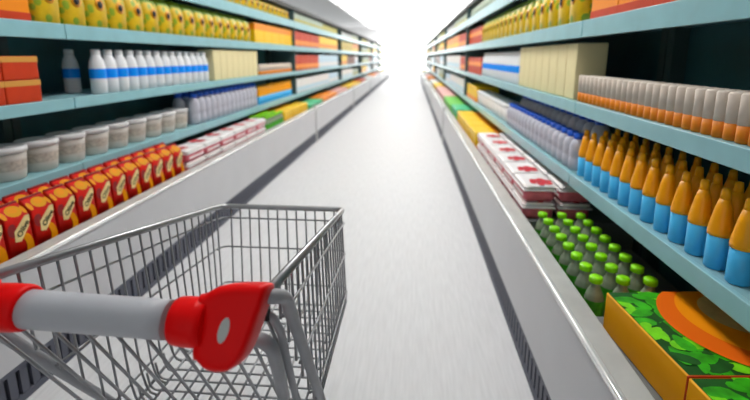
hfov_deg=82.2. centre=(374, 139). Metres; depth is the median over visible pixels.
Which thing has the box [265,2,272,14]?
pouch
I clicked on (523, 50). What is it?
carton
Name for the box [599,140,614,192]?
squeeze bottle
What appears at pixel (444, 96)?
food box
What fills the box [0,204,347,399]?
shopping cart
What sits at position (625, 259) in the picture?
juice bottle
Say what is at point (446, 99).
food box
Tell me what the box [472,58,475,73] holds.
carton
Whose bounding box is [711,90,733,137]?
tube
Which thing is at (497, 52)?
milk bottle
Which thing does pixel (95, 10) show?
pouch
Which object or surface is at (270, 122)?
juice bottle
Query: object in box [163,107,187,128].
tub
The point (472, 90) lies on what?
carton
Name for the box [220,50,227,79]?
carton
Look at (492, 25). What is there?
pouch
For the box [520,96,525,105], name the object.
water bottle
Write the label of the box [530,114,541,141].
water bottle
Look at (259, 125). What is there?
tray
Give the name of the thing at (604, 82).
tube
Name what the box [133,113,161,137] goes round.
tub
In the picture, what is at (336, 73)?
carton
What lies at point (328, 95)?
food box
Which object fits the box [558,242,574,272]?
juice bottle
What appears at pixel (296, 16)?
carton
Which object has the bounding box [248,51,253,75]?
carton
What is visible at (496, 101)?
tub
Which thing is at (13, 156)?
tub
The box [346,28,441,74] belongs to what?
wall
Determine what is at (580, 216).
juice bottle
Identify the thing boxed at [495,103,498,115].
tub
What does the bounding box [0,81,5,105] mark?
carton
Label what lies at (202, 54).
milk bottle
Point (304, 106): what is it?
carton
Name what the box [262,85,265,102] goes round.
squeeze bottle
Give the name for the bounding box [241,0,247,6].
pouch
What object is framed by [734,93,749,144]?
tube
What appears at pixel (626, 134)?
squeeze bottle
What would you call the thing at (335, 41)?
carton
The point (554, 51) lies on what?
carton
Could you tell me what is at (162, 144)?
pouch
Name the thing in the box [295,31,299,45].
carton
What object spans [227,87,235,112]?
water bottle
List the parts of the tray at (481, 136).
lid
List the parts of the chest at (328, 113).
joint post, panel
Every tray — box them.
[178,144,205,161]
[182,149,203,161]
[183,156,205,171]
[184,161,204,171]
[185,137,221,153]
[202,148,221,160]
[203,131,234,145]
[203,142,219,153]
[218,126,246,139]
[218,142,235,152]
[219,136,233,145]
[232,122,256,134]
[232,136,247,145]
[233,130,245,139]
[242,118,265,129]
[245,126,255,134]
[245,131,257,139]
[255,127,266,134]
[256,122,264,129]
[477,133,501,145]
[477,143,484,155]
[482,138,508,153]
[482,150,489,162]
[487,157,497,172]
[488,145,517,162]
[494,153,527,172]
[494,166,504,184]
[496,159,503,172]
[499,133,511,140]
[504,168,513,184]
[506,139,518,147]
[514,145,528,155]
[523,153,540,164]
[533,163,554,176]
[552,206,588,218]
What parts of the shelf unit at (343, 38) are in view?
panel, price rail, price rail, price rail, price rail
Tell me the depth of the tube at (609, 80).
1.91 m
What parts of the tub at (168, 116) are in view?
lid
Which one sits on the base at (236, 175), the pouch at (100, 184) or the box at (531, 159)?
the pouch at (100, 184)
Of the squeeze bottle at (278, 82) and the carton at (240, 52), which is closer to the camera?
the carton at (240, 52)
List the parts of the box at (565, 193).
lid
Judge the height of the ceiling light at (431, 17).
0.060 m
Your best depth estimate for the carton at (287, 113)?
5.98 m
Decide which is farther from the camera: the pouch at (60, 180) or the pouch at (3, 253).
the pouch at (60, 180)
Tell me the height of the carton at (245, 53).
0.300 m
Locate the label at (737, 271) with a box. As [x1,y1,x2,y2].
[724,246,749,286]
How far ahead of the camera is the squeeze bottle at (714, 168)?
1.50 m
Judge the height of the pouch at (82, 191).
0.272 m
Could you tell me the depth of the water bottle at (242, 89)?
5.01 m
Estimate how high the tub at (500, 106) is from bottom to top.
0.140 m
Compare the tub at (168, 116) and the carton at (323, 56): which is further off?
the carton at (323, 56)
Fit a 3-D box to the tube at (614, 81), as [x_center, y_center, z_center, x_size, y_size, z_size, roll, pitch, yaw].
[1.052,-0.199,1.873,0.045,0.134,0.044,1,11,5]
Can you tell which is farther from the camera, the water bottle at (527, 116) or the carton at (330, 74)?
the carton at (330, 74)
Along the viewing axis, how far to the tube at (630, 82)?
1.73 m
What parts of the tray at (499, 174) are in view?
lid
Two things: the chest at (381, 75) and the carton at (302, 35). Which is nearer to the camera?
the carton at (302, 35)
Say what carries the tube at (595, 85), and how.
on the shelf unit at (708, 44)
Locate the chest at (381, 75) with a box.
[379,71,384,85]
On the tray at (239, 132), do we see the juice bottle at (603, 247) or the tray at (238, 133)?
the tray at (238, 133)
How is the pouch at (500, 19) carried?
on the shelf unit at (641, 55)
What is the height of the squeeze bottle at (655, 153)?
0.240 m
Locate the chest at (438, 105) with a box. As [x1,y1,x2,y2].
[431,88,479,143]
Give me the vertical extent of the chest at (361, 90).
0.620 m
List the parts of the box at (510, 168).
lid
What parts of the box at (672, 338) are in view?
printed plate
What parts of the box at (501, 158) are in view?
lid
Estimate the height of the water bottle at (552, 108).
0.285 m
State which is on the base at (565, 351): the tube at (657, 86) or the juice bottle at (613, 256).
the juice bottle at (613, 256)
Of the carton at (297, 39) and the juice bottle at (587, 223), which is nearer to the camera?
the juice bottle at (587, 223)
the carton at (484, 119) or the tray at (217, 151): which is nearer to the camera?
the tray at (217, 151)
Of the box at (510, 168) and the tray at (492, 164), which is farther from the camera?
the tray at (492, 164)
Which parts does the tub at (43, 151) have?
lid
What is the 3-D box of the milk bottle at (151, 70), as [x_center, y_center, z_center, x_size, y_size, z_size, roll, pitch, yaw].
[-1.696,-0.530,3.222,0.094,0.274,0.094,1,11,5]
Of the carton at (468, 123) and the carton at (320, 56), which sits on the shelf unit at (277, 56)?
the carton at (320, 56)
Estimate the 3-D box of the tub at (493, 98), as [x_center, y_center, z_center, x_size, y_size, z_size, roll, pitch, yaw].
[1.351,-0.371,4.657,0.194,0.168,0.194,1,11,5]
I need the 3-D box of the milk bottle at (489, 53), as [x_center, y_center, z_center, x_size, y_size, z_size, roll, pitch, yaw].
[1.332,-0.862,4.943,0.094,0.274,0.094,1,11,5]
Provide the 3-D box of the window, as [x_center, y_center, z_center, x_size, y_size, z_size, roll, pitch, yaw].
[2.658,-6.802,33.143,5.000,3.440,0.110,1,11,5]
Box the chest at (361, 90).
[352,79,369,107]
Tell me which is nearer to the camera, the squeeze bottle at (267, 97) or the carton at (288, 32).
the squeeze bottle at (267, 97)
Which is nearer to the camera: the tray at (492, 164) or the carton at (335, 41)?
the tray at (492, 164)
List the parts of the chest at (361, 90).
panel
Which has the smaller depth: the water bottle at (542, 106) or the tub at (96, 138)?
the tub at (96, 138)
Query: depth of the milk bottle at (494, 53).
4.61 m
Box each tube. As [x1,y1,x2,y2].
[258,64,260,74]
[577,75,587,100]
[581,76,586,101]
[584,76,590,102]
[588,76,598,103]
[592,77,598,104]
[596,77,607,105]
[600,78,607,107]
[605,78,617,108]
[609,79,617,109]
[614,79,627,110]
[619,80,628,112]
[625,80,636,113]
[630,81,645,115]
[636,82,647,117]
[643,82,655,118]
[650,83,666,120]
[657,84,674,122]
[664,85,683,124]
[672,86,692,126]
[681,87,701,129]
[690,88,711,131]
[700,89,722,134]
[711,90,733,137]
[722,91,747,140]
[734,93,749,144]
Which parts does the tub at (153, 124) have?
lid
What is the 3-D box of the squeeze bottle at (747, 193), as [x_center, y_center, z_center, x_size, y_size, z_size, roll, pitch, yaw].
[1.170,0.231,1.344,0.062,0.240,0.062,1,11,5]
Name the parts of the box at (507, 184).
lid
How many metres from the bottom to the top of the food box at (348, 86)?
0.164 m
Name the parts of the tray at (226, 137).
lid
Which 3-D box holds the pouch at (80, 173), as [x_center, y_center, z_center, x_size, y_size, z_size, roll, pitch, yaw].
[-1.643,0.309,2.424,0.094,0.272,0.119,1,11,5]
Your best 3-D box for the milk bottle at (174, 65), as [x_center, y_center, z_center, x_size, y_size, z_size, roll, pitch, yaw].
[-1.669,-0.591,3.536,0.094,0.274,0.094,1,11,5]
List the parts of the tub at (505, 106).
lid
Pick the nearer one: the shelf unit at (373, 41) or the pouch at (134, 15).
the pouch at (134, 15)
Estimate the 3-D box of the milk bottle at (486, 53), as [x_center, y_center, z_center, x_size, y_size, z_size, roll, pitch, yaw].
[1.350,-0.903,5.152,0.094,0.274,0.094,1,11,5]
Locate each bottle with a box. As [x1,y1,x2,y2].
[62,49,81,92]
[88,49,108,93]
[102,50,119,92]
[113,50,129,90]
[124,50,139,89]
[134,50,148,88]
[143,51,156,87]
[152,51,164,86]
[160,51,171,85]
[167,51,178,84]
[173,93,184,107]
[174,51,185,83]
[181,51,191,83]
[181,92,188,122]
[187,92,200,124]
[188,52,197,82]
[194,52,203,81]
[195,91,206,122]
[199,52,208,81]
[201,91,211,120]
[206,90,216,118]
[212,89,221,117]
[217,88,226,115]
[222,87,230,114]
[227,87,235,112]
[230,86,239,111]
[235,85,243,110]
[240,85,246,108]
[242,84,250,107]
[247,83,253,106]
[251,83,257,105]
[257,86,261,103]
[260,85,263,103]
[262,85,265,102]
[264,116,269,130]
[265,84,268,101]
[267,84,270,100]
[267,115,271,127]
[269,83,272,100]
[270,114,274,126]
[272,83,274,99]
[273,113,276,125]
[274,83,276,98]
[276,82,278,98]
[278,82,280,97]
[280,82,282,97]
[282,81,284,96]
[482,53,485,75]
[483,53,487,75]
[485,53,488,76]
[486,53,490,76]
[488,53,492,77]
[490,53,493,77]
[491,53,495,77]
[493,52,498,78]
[495,52,500,78]
[497,52,502,79]
[499,52,504,80]
[501,52,506,80]
[504,52,509,81]
[506,52,512,82]
[507,103,515,124]
[509,52,514,82]
[509,104,518,126]
[511,51,518,83]
[511,105,520,128]
[514,51,520,84]
[514,106,524,130]
[517,108,527,132]
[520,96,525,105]
[520,109,530,134]
[523,97,529,107]
[523,111,534,136]
[526,98,532,108]
[526,112,537,139]
[530,99,536,110]
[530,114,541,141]
[533,116,546,144]
[534,101,540,111]
[534,211,547,236]
[537,102,545,113]
[537,118,550,147]
[540,218,553,243]
[542,103,549,115]
[542,120,555,150]
[545,225,559,253]
[546,105,554,117]
[546,122,560,153]
[551,107,559,120]
[551,124,565,157]
[552,233,566,261]
[555,212,566,232]
[556,109,565,123]
[556,127,571,161]
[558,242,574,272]
[561,219,573,241]
[562,111,572,126]
[562,130,578,165]
[566,251,582,284]
[567,226,580,250]
[568,113,579,129]
[568,132,583,170]
[574,212,585,233]
[574,234,588,255]
[574,262,592,297]
[575,115,586,132]
[577,130,589,176]
[580,219,593,237]
[581,242,597,265]
[582,118,594,132]
[583,274,603,316]
[584,133,597,181]
[587,226,601,245]
[590,121,610,142]
[590,252,607,276]
[591,136,605,186]
[595,234,610,254]
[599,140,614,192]
[600,263,618,316]
[603,131,608,148]
[605,243,620,265]
[608,144,624,199]
[611,134,617,153]
[612,275,630,292]
[615,129,620,144]
[616,253,631,276]
[617,148,635,206]
[619,137,626,155]
[623,132,629,150]
[625,141,636,161]
[628,153,647,214]
[628,264,644,292]
[632,135,639,156]
[636,145,647,164]
[639,139,649,160]
[640,158,660,222]
[640,276,657,292]
[647,149,659,171]
[648,143,661,164]
[653,164,675,232]
[660,147,673,169]
[660,154,671,180]
[667,171,692,243]
[674,152,687,174]
[675,160,686,189]
[684,179,711,256]
[690,157,701,179]
[691,166,703,199]
[702,188,733,270]
[706,163,718,185]
[710,173,722,212]
[723,169,737,190]
[724,198,749,286]
[731,181,744,226]
[744,182,749,200]
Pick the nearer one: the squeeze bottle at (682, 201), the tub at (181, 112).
the squeeze bottle at (682, 201)
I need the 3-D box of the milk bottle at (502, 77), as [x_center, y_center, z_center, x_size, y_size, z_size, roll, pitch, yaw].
[1.260,-0.701,4.105,0.094,0.274,0.094,1,11,5]
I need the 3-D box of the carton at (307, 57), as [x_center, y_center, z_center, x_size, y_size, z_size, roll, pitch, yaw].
[-1.379,-1.449,8.026,0.264,0.258,0.376,1,11,5]
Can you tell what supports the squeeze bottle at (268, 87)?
on the shelf unit at (90, 109)
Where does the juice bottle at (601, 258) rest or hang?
on the base at (565, 351)
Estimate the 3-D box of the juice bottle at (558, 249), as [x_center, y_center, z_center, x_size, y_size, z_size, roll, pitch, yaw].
[0.848,0.554,1.979,0.069,0.250,0.069,1,11,5]
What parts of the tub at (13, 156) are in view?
lid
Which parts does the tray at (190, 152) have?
lid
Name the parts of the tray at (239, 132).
lid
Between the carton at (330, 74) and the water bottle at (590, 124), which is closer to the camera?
the water bottle at (590, 124)
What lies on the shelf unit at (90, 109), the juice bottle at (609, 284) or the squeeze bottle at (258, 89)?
the squeeze bottle at (258, 89)
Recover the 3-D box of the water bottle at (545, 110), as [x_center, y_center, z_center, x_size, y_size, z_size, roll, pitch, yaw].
[1.304,-0.155,3.227,0.104,0.285,0.102,1,11,5]
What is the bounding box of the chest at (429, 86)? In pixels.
[425,80,454,109]
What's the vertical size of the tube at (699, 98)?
0.134 m
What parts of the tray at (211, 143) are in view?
lid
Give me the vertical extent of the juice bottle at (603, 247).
0.250 m
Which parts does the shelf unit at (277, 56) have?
panel, shelf, price rail, price rail, price rail, price rail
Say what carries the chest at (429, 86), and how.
on the floor
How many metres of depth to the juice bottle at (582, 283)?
1.67 m
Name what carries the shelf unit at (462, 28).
on the floor
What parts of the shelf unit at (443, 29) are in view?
price rail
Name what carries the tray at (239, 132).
on the tray
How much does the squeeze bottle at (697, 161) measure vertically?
0.240 m
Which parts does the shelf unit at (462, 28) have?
price rail, price rail, price rail, price rail, shelf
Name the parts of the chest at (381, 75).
panel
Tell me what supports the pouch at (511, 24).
on the shelf unit at (641, 55)
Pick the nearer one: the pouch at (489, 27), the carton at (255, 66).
the pouch at (489, 27)
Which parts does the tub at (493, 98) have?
lid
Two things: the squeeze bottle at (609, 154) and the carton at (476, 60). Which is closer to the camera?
the squeeze bottle at (609, 154)
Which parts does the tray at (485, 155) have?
lid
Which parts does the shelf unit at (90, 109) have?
shelf, panel, price rail, shelf, price rail, price rail, shelf, price rail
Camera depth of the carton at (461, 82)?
7.57 m
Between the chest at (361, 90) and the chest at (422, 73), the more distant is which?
the chest at (422, 73)
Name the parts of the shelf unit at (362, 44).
panel, price rail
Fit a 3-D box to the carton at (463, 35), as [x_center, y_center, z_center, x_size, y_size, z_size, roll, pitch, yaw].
[1.657,-1.730,7.455,0.264,0.225,0.463,1,11,5]
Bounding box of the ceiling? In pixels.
[281,0,368,27]
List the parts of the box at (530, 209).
lid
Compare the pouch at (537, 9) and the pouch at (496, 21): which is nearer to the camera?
the pouch at (537, 9)
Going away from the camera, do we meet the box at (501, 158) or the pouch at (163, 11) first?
the box at (501, 158)
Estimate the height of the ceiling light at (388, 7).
0.060 m
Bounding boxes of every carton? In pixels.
[0,0,31,20]
[0,56,38,80]
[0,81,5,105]
[2,79,41,104]
[198,49,220,80]
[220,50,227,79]
[226,50,233,78]
[232,50,238,77]
[237,50,243,77]
[243,51,248,76]
[248,22,263,42]
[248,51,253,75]
[252,51,257,75]
[264,25,271,43]
[267,106,284,109]
[272,26,278,43]
[274,108,292,120]
[279,28,285,44]
[282,105,300,116]
[286,30,291,45]
[290,102,307,112]
[294,13,298,21]
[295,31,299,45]
[295,55,299,70]
[296,77,312,89]
[296,78,307,90]
[296,79,301,92]
[299,15,304,23]
[299,32,305,46]
[300,55,305,69]
[300,76,316,87]
[305,17,309,25]
[305,33,310,46]
[305,55,310,69]
[306,75,321,86]
[310,19,314,26]
[310,35,314,47]
[310,55,314,68]
[311,74,325,84]
[314,20,318,28]
[314,55,318,67]
[315,36,318,47]
[317,73,328,83]
[318,55,322,67]
[319,36,323,48]
[322,55,325,67]
[323,37,327,48]
[326,55,329,66]
[326,72,337,80]
[327,38,330,48]
[329,55,332,66]
[329,73,332,82]
[331,39,334,49]
[334,39,337,49]
[347,56,350,64]
[351,56,354,63]
[451,104,472,113]
[453,75,464,86]
[453,107,476,119]
[455,76,464,88]
[457,111,475,124]
[458,34,461,46]
[458,55,464,68]
[458,77,464,89]
[460,57,463,69]
[460,78,463,91]
[461,33,464,45]
[461,115,480,130]
[465,120,487,136]
[467,83,486,96]
[468,57,483,71]
[469,30,471,44]
[469,84,489,98]
[469,126,495,148]
[470,58,472,72]
[471,29,473,43]
[471,85,492,99]
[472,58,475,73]
[473,86,498,101]
[473,112,484,116]
[474,28,476,43]
[475,58,477,74]
[476,27,479,42]
[478,58,482,74]
[479,25,483,42]
[479,117,490,121]
[485,122,497,127]
[491,128,503,134]
[519,47,525,85]
[523,47,530,87]
[529,46,537,88]
[534,46,543,90]
[541,45,550,92]
[547,45,558,94]
[555,44,567,96]
[564,43,608,99]
[590,0,618,18]
[617,0,653,12]
[653,0,676,5]
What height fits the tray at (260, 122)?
0.099 m
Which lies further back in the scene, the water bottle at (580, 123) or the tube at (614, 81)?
the water bottle at (580, 123)
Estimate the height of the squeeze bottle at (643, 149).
0.240 m
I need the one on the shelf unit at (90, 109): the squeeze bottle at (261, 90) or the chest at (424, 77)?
the squeeze bottle at (261, 90)
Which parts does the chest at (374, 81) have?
panel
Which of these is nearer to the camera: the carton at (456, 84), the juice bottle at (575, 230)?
the juice bottle at (575, 230)
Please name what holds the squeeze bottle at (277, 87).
on the shelf unit at (90, 109)
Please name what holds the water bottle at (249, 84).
on the shelf unit at (90, 109)
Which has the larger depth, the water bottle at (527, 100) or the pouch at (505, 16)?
the pouch at (505, 16)
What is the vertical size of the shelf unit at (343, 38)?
2.200 m
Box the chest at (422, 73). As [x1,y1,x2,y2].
[421,71,435,85]
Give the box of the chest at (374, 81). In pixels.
[369,74,378,93]
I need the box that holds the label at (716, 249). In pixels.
[702,233,729,270]
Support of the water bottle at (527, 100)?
on the shelf unit at (641, 55)
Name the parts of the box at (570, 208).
lid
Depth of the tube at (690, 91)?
1.36 m
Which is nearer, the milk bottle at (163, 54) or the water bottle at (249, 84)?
the milk bottle at (163, 54)
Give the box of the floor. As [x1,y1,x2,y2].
[26,75,533,399]
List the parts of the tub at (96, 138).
lid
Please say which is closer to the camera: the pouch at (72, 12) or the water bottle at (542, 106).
the pouch at (72, 12)
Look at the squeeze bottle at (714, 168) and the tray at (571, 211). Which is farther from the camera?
the tray at (571, 211)
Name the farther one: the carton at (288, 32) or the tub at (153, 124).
the carton at (288, 32)
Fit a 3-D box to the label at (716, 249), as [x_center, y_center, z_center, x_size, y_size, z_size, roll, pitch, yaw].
[0.994,0.319,1.248,0.058,0.105,0.058,1,11,5]
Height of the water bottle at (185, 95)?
0.285 m
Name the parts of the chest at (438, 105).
panel, joint post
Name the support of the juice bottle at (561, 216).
on the base at (565, 351)
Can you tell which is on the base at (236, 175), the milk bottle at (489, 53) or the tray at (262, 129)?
the tray at (262, 129)
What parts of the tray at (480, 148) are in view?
lid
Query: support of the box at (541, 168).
on the tray
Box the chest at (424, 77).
[422,75,442,93]
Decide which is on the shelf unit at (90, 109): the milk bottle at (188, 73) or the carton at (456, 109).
the milk bottle at (188, 73)
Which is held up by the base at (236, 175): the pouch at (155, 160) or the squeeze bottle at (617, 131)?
the pouch at (155, 160)
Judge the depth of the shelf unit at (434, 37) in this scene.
16.02 m
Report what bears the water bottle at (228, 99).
on the shelf unit at (90, 109)
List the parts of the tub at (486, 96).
lid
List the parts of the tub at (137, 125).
lid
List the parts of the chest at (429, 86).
panel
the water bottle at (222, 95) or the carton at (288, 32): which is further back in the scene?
the carton at (288, 32)
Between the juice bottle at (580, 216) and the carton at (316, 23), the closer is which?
the juice bottle at (580, 216)
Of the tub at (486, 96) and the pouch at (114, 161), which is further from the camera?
the tub at (486, 96)
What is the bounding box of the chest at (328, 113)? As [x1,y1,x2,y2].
[312,88,353,141]
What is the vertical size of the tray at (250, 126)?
0.099 m
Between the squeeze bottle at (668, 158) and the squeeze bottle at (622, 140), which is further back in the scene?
the squeeze bottle at (622, 140)
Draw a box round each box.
[303,99,322,104]
[307,102,316,108]
[309,96,326,101]
[315,94,329,99]
[323,91,336,95]
[340,85,351,89]
[442,94,456,100]
[444,96,457,102]
[445,98,460,105]
[447,100,462,107]
[449,102,465,110]
[501,176,515,198]
[502,162,539,184]
[511,189,555,217]
[512,173,556,200]
[546,174,587,201]
[552,195,591,218]
[603,291,749,399]
[686,378,749,399]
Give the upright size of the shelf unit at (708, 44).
2.200 m
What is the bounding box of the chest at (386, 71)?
[385,69,388,80]
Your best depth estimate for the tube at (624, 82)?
1.77 m
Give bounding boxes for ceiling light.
[330,0,471,4]
[337,4,466,10]
[346,10,460,15]
[353,15,455,19]
[359,19,451,22]
[367,26,443,27]
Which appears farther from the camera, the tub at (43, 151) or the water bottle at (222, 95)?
the water bottle at (222, 95)
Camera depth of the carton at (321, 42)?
9.18 m
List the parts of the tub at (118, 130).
lid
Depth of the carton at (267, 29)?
5.72 m
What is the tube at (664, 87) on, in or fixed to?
on the shelf unit at (708, 44)
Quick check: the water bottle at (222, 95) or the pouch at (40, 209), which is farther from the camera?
the water bottle at (222, 95)
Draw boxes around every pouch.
[0,201,34,259]
[0,224,7,263]
[1,190,28,203]
[18,192,57,246]
[27,182,50,194]
[28,0,60,23]
[42,184,78,234]
[49,175,70,186]
[58,0,85,25]
[64,177,96,223]
[69,169,88,179]
[83,0,107,27]
[83,170,112,214]
[86,163,105,172]
[100,165,127,206]
[103,158,119,166]
[104,0,126,29]
[116,159,141,199]
[117,154,132,161]
[123,0,143,31]
[130,150,143,156]
[130,155,153,192]
[139,0,158,32]
[142,146,155,152]
[143,151,164,186]
[153,0,172,33]
[154,142,165,148]
[154,147,174,180]
[165,143,183,175]
[166,1,184,34]
[178,4,195,35]
[189,6,205,36]
[200,9,214,37]
[209,11,222,38]
[218,13,230,39]
[226,15,237,39]
[233,16,243,40]
[240,18,249,41]
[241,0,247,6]
[247,0,253,8]
[253,0,258,9]
[257,0,263,11]
[261,1,268,12]
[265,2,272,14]
[270,4,276,15]
[275,6,280,16]
[278,7,284,17]
[283,9,288,18]
[482,19,489,41]
[485,18,492,40]
[487,16,495,40]
[490,15,498,39]
[494,13,502,38]
[497,11,506,38]
[501,9,510,37]
[505,7,515,36]
[509,4,520,35]
[514,1,526,34]
[519,0,532,33]
[525,0,536,32]
[532,0,542,30]
[540,0,550,29]
[548,0,559,27]
[558,0,570,25]
[569,0,591,22]
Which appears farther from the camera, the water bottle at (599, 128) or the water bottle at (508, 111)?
the water bottle at (508, 111)
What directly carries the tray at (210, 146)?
on the tray at (211, 143)
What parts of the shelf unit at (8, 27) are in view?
price rail, price rail, shelf, price rail, shelf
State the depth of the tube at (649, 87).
1.59 m
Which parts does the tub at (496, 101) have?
lid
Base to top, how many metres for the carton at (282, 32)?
0.240 m
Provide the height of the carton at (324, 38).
0.260 m
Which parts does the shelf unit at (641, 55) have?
price rail, shelf, price rail, price rail, shelf, price rail, shelf, panel, shelf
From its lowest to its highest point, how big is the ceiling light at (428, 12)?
0.060 m
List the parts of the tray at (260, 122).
lid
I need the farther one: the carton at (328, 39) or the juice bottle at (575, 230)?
the carton at (328, 39)
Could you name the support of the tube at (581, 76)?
on the shelf unit at (641, 55)
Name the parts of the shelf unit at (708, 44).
price rail, price rail, shelf, price rail, shelf, panel, shelf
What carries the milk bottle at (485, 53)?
on the shelf unit at (641, 55)
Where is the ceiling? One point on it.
(327, 10)
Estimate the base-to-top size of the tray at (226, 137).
0.099 m
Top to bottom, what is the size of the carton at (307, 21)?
0.150 m
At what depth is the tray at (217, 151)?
3.69 m
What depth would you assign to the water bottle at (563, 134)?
2.50 m
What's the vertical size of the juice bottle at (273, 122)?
0.250 m
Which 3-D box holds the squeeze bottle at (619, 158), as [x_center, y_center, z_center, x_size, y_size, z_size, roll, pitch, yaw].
[1.047,0.133,1.852,0.062,0.240,0.062,1,11,5]
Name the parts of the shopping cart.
handle, panel, handle, panel, panel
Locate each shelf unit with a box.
[0,0,295,169]
[0,18,82,199]
[269,6,341,106]
[326,27,361,90]
[351,35,372,81]
[364,40,379,75]
[373,43,384,72]
[424,43,429,67]
[426,40,434,69]
[429,36,443,74]
[434,26,459,81]
[443,4,491,98]
[464,0,668,256]
[569,0,749,331]
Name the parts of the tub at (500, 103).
lid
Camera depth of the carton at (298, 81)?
7.38 m
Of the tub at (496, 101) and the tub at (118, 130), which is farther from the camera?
the tub at (496, 101)
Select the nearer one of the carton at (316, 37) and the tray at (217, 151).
the tray at (217, 151)
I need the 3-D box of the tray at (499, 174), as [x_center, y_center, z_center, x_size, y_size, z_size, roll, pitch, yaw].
[0.979,0.263,3.119,0.185,0.099,0.282,1,11,5]
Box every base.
[0,108,315,399]
[443,109,679,399]
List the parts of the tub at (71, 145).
lid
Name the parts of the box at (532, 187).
lid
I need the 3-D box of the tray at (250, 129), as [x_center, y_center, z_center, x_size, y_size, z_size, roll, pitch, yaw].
[-1.407,-0.112,4.610,0.184,0.069,0.280,1,11,5]
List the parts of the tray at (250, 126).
lid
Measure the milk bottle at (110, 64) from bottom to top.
0.274 m
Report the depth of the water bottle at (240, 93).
4.90 m
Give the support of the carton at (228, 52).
on the shelf unit at (90, 109)
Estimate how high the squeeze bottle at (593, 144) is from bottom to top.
0.240 m
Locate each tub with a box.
[0,143,27,182]
[13,136,59,171]
[45,130,85,162]
[72,125,108,154]
[95,121,128,148]
[115,117,146,142]
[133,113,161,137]
[149,110,175,132]
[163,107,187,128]
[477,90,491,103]
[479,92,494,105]
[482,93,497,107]
[485,94,501,108]
[485,97,487,108]
[488,96,505,111]
[488,99,491,111]
[491,97,508,113]
[491,101,494,113]
[494,99,513,115]
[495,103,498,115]
[498,101,517,118]
[499,105,502,118]
[502,103,519,121]
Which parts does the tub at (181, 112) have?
lid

